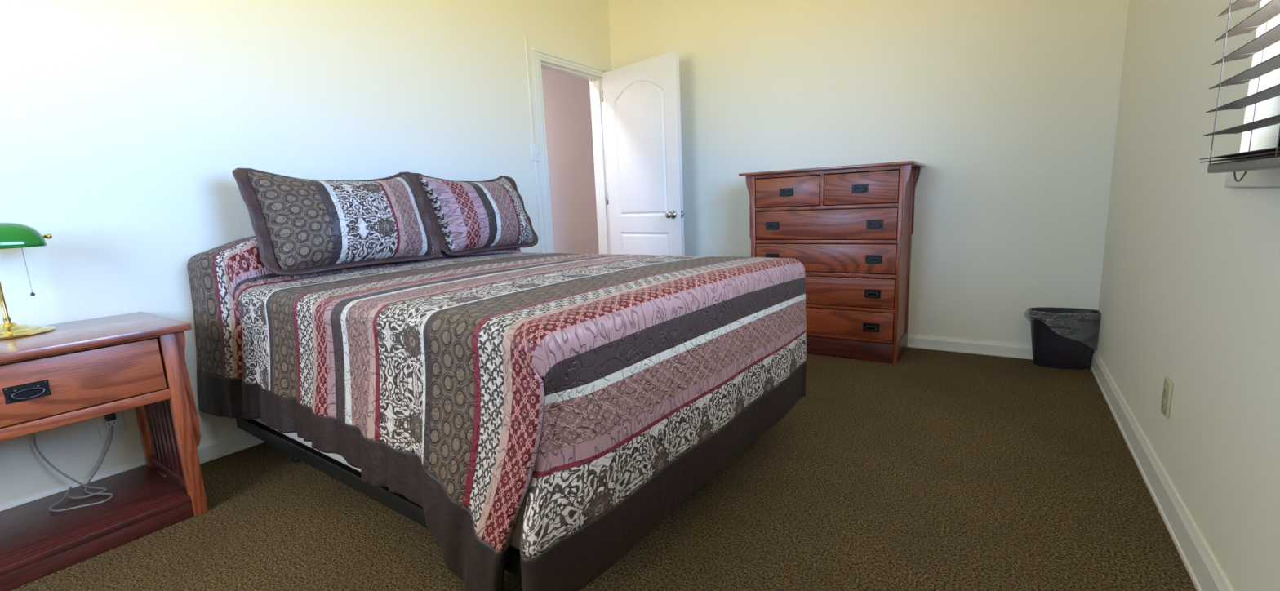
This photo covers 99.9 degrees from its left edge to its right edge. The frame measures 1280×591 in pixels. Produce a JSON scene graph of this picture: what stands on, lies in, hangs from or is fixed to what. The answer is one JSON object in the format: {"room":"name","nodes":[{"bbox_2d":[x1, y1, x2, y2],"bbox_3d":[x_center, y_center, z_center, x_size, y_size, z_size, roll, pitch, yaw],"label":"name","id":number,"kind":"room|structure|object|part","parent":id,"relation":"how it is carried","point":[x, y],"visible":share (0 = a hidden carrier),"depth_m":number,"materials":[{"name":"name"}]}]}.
{"room":"bedroom","nodes":[
{"label":"bedroom","id":0,"kind":"room"},
{"bbox_2d":[0,0,611,506],"bbox_3d":[-1.390,-0.824,2.982,0.150,2.750,6.800,4,12,34],"label":"wall","id":1,"kind":"structure","parent":0,"point":[126,126],"depth_m":2.22,"materials":[{"name":"beige paint"}]},
{"bbox_2d":[96,411,125,436],"bbox_3d":[-2.008,0.469,2.039,0.011,0.116,0.072,4,12,34],"label":"wall outlet","id":2,"kind":"object","parent":1,"relation":"attached to","point":[118,424],"visible":0.67,"depth_m":2.04,"materials":[{"name":"white plastic"}]},
{"bbox_2d":[104,419,118,429],"bbox_3d":[-2.004,0.489,2.040,0.003,0.028,0.034,4,12,34],"label":"receptacle","id":3,"kind":"object","parent":2,"relation":"attached to","point":[108,424],"depth_m":2.04,"materials":[{"name":"grey plastic"}]},
{"bbox_2d":[0,429,265,511],"bbox_3d":[-1.872,0.672,2.259,0.018,0.085,4.300,4,12,34],"label":"baseboard","id":4,"kind":"structure","parent":1,"relation":"attached to","point":[220,446],"depth_m":2.30,"materials":[{"name":"white wood"}]},
{"bbox_2d":[524,35,542,253],"bbox_3d":[-0.733,-0.745,3.835,0.009,2.085,0.020,4,12,34],"label":"cable","id":5,"kind":"object","parent":1,"relation":"attached to","point":[525,36],"visible":0.75,"depth_m":3.76,"materials":[{"name":"white plastic"}]},
{"bbox_2d":[529,142,539,161],"bbox_3d":[-0.735,-1.012,3.791,0.024,0.125,0.077,4,12,34],"label":"light switch","id":6,"kind":"object","parent":1,"relation":"attached to","point":[535,154],"visible":1,"depth_m":3.79,"materials":[{"name":"white plastic"}]},
{"bbox_2d":[531,47,611,254],"bbox_3d":[-0.517,-0.732,4.303,0.156,2.055,0.775,4,12,34],"label":"trim","id":7,"kind":"structure","parent":1,"relation":"attached to","point":[595,79],"depth_m":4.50,"materials":[{"name":"white wood"}]},
{"bbox_2d":[601,49,684,255],"bbox_3d":[0.028,-0.760,4.264,0.174,2.052,0.825,-12,13,-43],"label":"door","id":8,"kind":"structure","parent":1,"relation":"in","point":[641,100],"depth_m":4.16,"materials":[{"name":"white wood"}]},
{"bbox_3d":[0.226,-0.604,4.014,0.070,0.062,0.062,-12,13,-43],"label":"knob","id":9,"kind":"part","parent":8,"relation":"part of","materials":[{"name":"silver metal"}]},
{"bbox_2d":[541,67,599,253],"bbox_3d":[-1.076,-1.122,4.669,1.225,2.750,3.800,4,12,34],"label":"wall","id":10,"kind":"structure","parent":0,"point":[566,98],"depth_m":6.01,"materials":[{"name":"paint"}]},
{"bbox_2d":[9,346,1196,590],"bbox_3d":[-0.399,0.634,2.661,4.770,0.100,6.900,4,12,34],"label":"floor","id":11,"kind":"structure","parent":0,"point":[931,469],"depth_m":1.73,"materials":[{"name":"brown carpet"}]},
{"bbox_2d":[0,311,208,590],"bbox_3d":[-1.923,0.472,1.688,0.518,0.674,0.777,4,12,34],"label":"nightstand","id":12,"kind":"object","parent":11,"relation":"on","point":[74,371],"visible":1,"depth_m":1.71,"materials":[{"name":"brown wood"}]},
{"bbox_3d":[-1.734,0.273,1.523,0.003,0.047,0.088,4,12,34],"label":"pull plate","id":13,"kind":"part","parent":12,"relation":"part of","materials":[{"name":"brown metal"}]},
{"bbox_2d":[0,222,55,339],"bbox_3d":[-2.030,-0.048,1.687,0.215,0.356,0.246,-3,10,-2],"label":"lamp","id":14,"kind":"object","parent":12,"relation":"on","point":[12,235],"visible":1,"depth_m":1.71,"materials":[{"name":"gold metal"}]},
{"bbox_3d":[-2.036,-0.183,1.664,0.135,0.081,0.259,4,12,34],"label":"lamp shade","id":15,"kind":"part","parent":14,"relation":"part of","materials":[{"name":"green glass"}]},
{"bbox_3d":[-1.989,-0.086,1.745,0.002,0.154,0.002,4,12,34],"label":"pull chain","id":16,"kind":"part","parent":14,"relation":"part of","materials":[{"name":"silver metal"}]},
{"bbox_2d":[31,413,115,511],"bbox_3d":[-1.971,0.402,1.833,0.284,0.612,0.298,4,12,34],"label":"power cord","id":17,"kind":"object","parent":12,"relation":"on","point":[109,417],"visible":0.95,"depth_m":1.89,"materials":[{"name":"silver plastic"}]},
{"bbox_3d":[-1.917,0.260,1.640,0.433,0.170,0.605,4,12,34],"label":"drawer","id":18,"kind":"part","parent":12,"relation":"part of","materials":[{"name":"brown wood"}]},
{"bbox_2d":[0,465,194,590],"bbox_3d":[-1.926,0.769,1.726,0.478,0.076,0.652,4,12,34],"label":"shelf","id":19,"kind":"object","parent":12,"relation":"attached to","point":[37,542],"depth_m":1.74,"materials":[{"name":"brown wood"}]},
{"bbox_3d":[-1.929,0.418,2.082,0.036,0.650,0.040,4,12,34],"label":"leg","id":20,"kind":"part","parent":12,"relation":"part of","materials":[{"name":"brown wood"}]},
{"bbox_3d":[-1.735,0.657,1.996,0.408,0.040,0.020,4,12,34],"label":"rail","id":21,"kind":"part","parent":12,"relation":"part of","materials":[{"name":"brown wood"}]},
{"bbox_3d":[-1.560,0.443,1.836,0.036,0.650,0.040,4,12,34],"label":"leg","id":22,"kind":"part","parent":12,"relation":"part of","materials":[{"name":"brown wood"}]},
{"bbox_2d":[235,417,529,578],"bbox_3d":[-0.591,0.292,2.361,1.850,0.690,1.462,4,12,35],"label":"bed","id":23,"kind":"object","parent":11,"relation":"on","point":[334,465],"visible":0.16,"depth_m":1.81,"materials":[{"name":"grey metal"}]},
{"bbox_3d":[-1.441,0.631,2.252,0.040,0.130,0.039,4,12,35],"label":"leg","id":24,"kind":"part","parent":23,"relation":"part of","materials":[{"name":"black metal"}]},
{"bbox_2d":[186,235,806,590],"bbox_3d":[-0.564,0.152,2.298,2.126,0.925,1.655,4,12,34],"label":"quilt","id":25,"kind":"object","parent":23,"relation":"on","point":[615,388],"visible":0.94,"depth_m":1.52,"materials":[{"name":"fabric"}]},
{"bbox_2d":[231,168,441,275],"bbox_3d":[-1.295,-0.353,2.445,0.288,0.445,0.822,4,12,34],"label":"pillow","id":26,"kind":"object","parent":25,"relation":"on","point":[300,226],"visible":1,"depth_m":2.28,"materials":[{"name":"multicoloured fabric"}]},
{"bbox_2d":[413,173,537,256],"bbox_3d":[-0.889,-0.473,3.066,0.276,0.443,0.744,4,12,34],"label":"pillow","id":27,"kind":"object","parent":25,"relation":"on","point":[468,217],"visible":0.98,"depth_m":2.91,"materials":[{"name":"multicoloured fabric"}]},
{"bbox_2d":[738,160,924,364],"bbox_3d":[1.228,-0.228,3.516,1.031,1.173,0.474,4,12,34],"label":"dresser","id":28,"kind":"object","parent":11,"relation":"on","point":[850,228],"visible":0.81,"depth_m":3.29,"materials":[{"name":"brown wood"}]},
{"bbox_3d":[0.884,-0.295,3.780,0.010,1.067,0.395,4,12,34],"label":"panel","id":29,"kind":"part","parent":28,"relation":"part of","materials":[{"name":"brown wood"}]},
{"bbox_3d":[0.865,-0.248,3.511,0.092,0.051,0.003,4,12,34],"label":"pull plate","id":30,"kind":"part","parent":28,"relation":"part of","materials":[{"name":"brown metal"}]},
{"bbox_3d":[0.856,-0.450,3.476,0.092,0.051,0.003,4,12,34],"label":"pull plate","id":31,"kind":"part","parent":28,"relation":"part of","materials":[{"name":"brown metal"}]},
{"bbox_3d":[0.923,-0.650,3.391,0.092,0.051,0.003,4,12,34],"label":"pull plate","id":32,"kind":"part","parent":28,"relation":"part of","materials":[{"name":"brown metal"}]},
{"bbox_3d":[1.000,-0.676,3.506,0.408,0.179,0.279,4,12,34],"label":"drawer","id":33,"kind":"part","parent":28,"relation":"part of","materials":[{"name":"brown wood"}]},
{"bbox_3d":[1.201,-0.256,3.454,0.847,0.171,0.279,4,12,34],"label":"drawer","id":34,"kind":"part","parent":28,"relation":"part of","materials":[{"name":"brown wood"}]},
{"bbox_3d":[1.192,-0.458,3.420,0.847,0.178,0.279,4,12,34],"label":"drawer","id":35,"kind":"part","parent":28,"relation":"part of","materials":[{"name":"brown wood"}]},
{"bbox_3d":[1.218,0.150,3.522,0.847,0.181,0.279,4,12,34],"label":"drawer","id":36,"kind":"part","parent":28,"relation":"part of","materials":[{"name":"brown wood"}]},
{"bbox_3d":[1.210,-0.053,3.488,0.847,0.175,0.279,4,12,34],"label":"drawer","id":37,"kind":"part","parent":28,"relation":"part of","materials":[{"name":"brown wood"}]},
{"bbox_3d":[1.288,-0.625,3.149,0.092,0.051,0.003,4,12,34],"label":"pull plate","id":38,"kind":"part","parent":28,"relation":"part of","materials":[{"name":"brown metal"}]},
{"bbox_3d":[1.365,-0.651,3.264,0.409,0.179,0.279,4,12,34],"label":"drawer","id":39,"kind":"part","parent":28,"relation":"part of","materials":[{"name":"brown wood"}]},
{"bbox_3d":[1.393,0.193,3.240,0.092,0.051,0.003,4,12,34],"label":"pull plate","id":40,"kind":"part","parent":28,"relation":"part of","materials":[{"name":"brown metal"}]},
{"bbox_3d":[1.386,-0.010,3.205,0.092,0.051,0.003,4,12,34],"label":"pull plate","id":41,"kind":"part","parent":28,"relation":"part of","materials":[{"name":"brown metal"}]},
{"bbox_3d":[1.378,-0.212,3.170,0.092,0.051,0.003,4,12,34],"label":"pull plate","id":42,"kind":"part","parent":28,"relation":"part of","materials":[{"name":"brown metal"}]},
{"bbox_3d":[1.369,-0.415,3.136,0.092,0.051,0.003,4,12,34],"label":"pull plate","id":43,"kind":"part","parent":28,"relation":"part of","materials":[{"name":"brown metal"}]},
{"bbox_3d":[1.631,0.317,3.367,0.022,0.115,0.340,4,12,34],"label":"rail","id":44,"kind":"part","parent":28,"relation":"part of","materials":[{"name":"brown wood"}]},
{"bbox_3d":[1.618,-0.244,3.292,0.010,1.067,0.395,4,12,34],"label":"panel","id":45,"kind":"part","parent":28,"relation":"part of","materials":[{"name":"brown wood"}]},
{"bbox_2d":[1023,306,1101,369],"bbox_3d":[2.362,0.240,3.018,0.356,0.320,0.175,2,10,24],"label":"waste bin","id":46,"kind":"object","parent":11,"relation":"on","point":[1062,338],"visible":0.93,"depth_m":2.96,"materials":[{"name":"black plastic"}]},
{"bbox_2d":[608,0,1128,346],"bbox_3d":[1.250,-1.064,3.723,3.395,2.750,0.150,4,12,34],"label":"wall","id":47,"kind":"structure","parent":0,"point":[1009,108],"depth_m":3.30,"materials":[{"name":"beige paint"}]},
{"bbox_2d":[811,333,1032,359],"bbox_3d":[1.198,0.258,3.917,3.245,0.085,0.018,4,12,34],"label":"baseboard","id":48,"kind":"structure","parent":47,"relation":"attached to","point":[927,342],"depth_m":3.34,"materials":[{"name":"white wood"}]},
{"bbox_2d":[1094,0,1279,590],"bbox_3d":[1.054,-0.519,0.547,0.150,2.750,5.430,4,12,34],"label":"wall","id":49,"kind":"structure","parent":0,"point":[1189,293],"depth_m":1.52,"materials":[{"name":"beige paint"}]},
{"bbox_2d":[1088,346,1233,590],"bbox_3d":[1.083,0.767,0.875,0.018,0.105,5.280,4,12,34],"label":"baseboard","id":50,"kind":"structure","parent":49,"relation":"attached to","point":[1201,565],"depth_m":1.63,"materials":[{"name":"white wood"}]},
{"bbox_2d":[1160,377,1173,418],"bbox_3d":[1.670,0.323,1.707,0.011,0.116,0.072,4,12,34],"label":"wall outlet","id":51,"kind":"object","parent":49,"relation":"attached to","point":[1168,384],"visible":1,"depth_m":1.69,"materials":[{"name":"beige plastic"}]},
{"bbox_2d":[1161,397,1166,408],"bbox_3d":[1.667,0.343,1.712,0.003,0.028,0.034,4,12,34],"label":"receptacle","id":52,"kind":"object","parent":51,"relation":"attached to","point":[1164,399],"depth_m":1.71,"materials":[{"name":"grey plastic"}]},
{"bbox_2d":[1163,385,1167,396],"bbox_3d":[1.666,0.303,1.705,0.003,0.028,0.034,4,12,34],"label":"receptacle","id":53,"kind":"object","parent":51,"relation":"attached to","point":[1165,388],"depth_m":1.70,"materials":[{"name":"grey plastic"}]},
{"bbox_2d":[1199,0,1279,182],"bbox_3d":[0.917,-0.807,0.550,0.112,1.341,1.275,4,12,34],"label":"window blind","id":54,"kind":"object","parent":49,"relation":"attached to","point":[1266,158],"visible":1,"depth_m":1.03,"materials":[{"name":"white plastic"}]},
{"bbox_3d":[1.200,-0.894,1.017,0.057,1.260,0.001,4,12,34],"label":"ladder cord","id":55,"kind":"part","parent":54,"relation":"part of","materials":[{"name":"brown plastic"}]},
{"bbox_3d":[0.906,-0.173,0.649,0.048,0.020,1.220,4,12,34],"label":"rail","id":56,"kind":"part","parent":54,"relation":"part of","materials":[{"name":"black"}]},
{"bbox_3d":[1.012,-0.839,0.740,0.057,1.260,0.001,4,12,34],"label":"ladder cord","id":57,"kind":"part","parent":54,"relation":"part of","materials":[{"name":"brown plastic"}]},
{"bbox_2d":[1224,137,1279,186],"bbox_3d":[1.119,-0.782,0.647,0.144,1.270,1.350,4,12,34],"label":"window","id":58,"kind":"structure","parent":49,"relation":"in","point":[1262,178],"depth_m":1.18,"materials":[{"name":"white plastic"}]},
{"bbox_3d":[1.119,-0.198,0.763,0.084,0.079,1.350,4,12,34],"label":"sill","id":59,"kind":"part","parent":58,"relation":"part of","materials":[{"name":"white"}]}
]}

